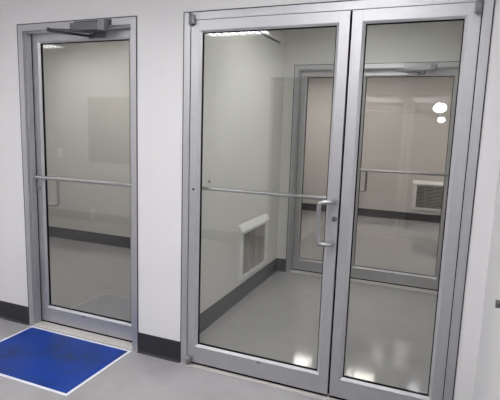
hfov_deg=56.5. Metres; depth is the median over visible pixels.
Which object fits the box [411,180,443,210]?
air vent
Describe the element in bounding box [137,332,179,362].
baseboard
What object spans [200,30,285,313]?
wall
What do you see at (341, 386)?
door
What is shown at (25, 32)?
door frame
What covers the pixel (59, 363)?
floor mat
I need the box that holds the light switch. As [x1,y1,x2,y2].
[57,148,61,156]
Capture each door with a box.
[32,29,131,341]
[186,10,350,395]
[292,71,333,273]
[328,0,483,399]
[351,69,458,290]
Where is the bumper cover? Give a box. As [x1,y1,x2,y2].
[495,300,499,307]
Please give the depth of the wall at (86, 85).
5.73 m
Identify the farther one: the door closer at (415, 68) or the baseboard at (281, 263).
the baseboard at (281, 263)
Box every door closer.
[46,19,111,38]
[255,31,280,42]
[395,63,438,74]
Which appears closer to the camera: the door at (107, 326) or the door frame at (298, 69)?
the door at (107, 326)
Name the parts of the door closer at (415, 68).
arm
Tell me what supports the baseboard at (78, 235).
attached to the wall at (86, 85)
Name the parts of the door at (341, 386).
rail, rail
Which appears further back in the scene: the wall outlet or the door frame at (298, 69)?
the wall outlet
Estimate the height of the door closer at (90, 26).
0.102 m
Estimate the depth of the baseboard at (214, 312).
4.07 m
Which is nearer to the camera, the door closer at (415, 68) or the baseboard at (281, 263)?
the door closer at (415, 68)
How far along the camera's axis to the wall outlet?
5.97 m
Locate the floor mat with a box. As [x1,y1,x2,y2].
[0,326,130,395]
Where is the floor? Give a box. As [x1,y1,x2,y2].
[0,210,439,399]
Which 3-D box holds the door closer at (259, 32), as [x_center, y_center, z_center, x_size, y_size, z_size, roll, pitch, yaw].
[0.018,-1.020,2.808,0.286,0.120,0.224,5,9,22]
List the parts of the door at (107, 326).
pull handle, rail, rail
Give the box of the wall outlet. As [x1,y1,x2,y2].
[91,209,94,218]
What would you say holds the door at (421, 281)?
in the wall at (86, 85)
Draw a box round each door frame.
[17,16,137,350]
[180,0,494,399]
[285,61,459,294]
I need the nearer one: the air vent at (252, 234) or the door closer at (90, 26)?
the door closer at (90, 26)
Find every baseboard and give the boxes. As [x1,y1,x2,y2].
[0,300,28,324]
[49,226,129,248]
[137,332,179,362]
[200,258,276,332]
[276,258,285,271]
[302,203,440,222]
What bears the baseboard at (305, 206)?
attached to the wall at (407, 119)
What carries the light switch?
attached to the wall at (86, 85)
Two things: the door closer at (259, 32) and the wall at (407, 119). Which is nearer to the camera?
the door closer at (259, 32)
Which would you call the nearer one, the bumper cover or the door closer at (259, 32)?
the bumper cover
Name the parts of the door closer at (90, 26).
arm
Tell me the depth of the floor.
3.75 m
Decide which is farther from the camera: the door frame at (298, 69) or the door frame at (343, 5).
the door frame at (298, 69)
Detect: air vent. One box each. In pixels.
[237,213,269,281]
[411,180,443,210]
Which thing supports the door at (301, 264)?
in the wall at (86, 85)
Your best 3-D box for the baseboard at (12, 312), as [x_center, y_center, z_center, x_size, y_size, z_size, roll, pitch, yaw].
[-4.447,0.619,4.633,5.997,0.139,0.018,5,9,22]
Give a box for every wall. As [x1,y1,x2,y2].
[0,0,499,399]
[43,20,463,258]
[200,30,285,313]
[302,77,453,214]
[473,163,499,399]
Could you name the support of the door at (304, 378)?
in the wall at (159, 22)
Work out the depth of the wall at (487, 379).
2.02 m
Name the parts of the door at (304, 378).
rail, rail, pull handle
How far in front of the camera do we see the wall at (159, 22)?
2.92 m
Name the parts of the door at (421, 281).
pull handle, rail, rail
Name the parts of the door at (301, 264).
rail, rail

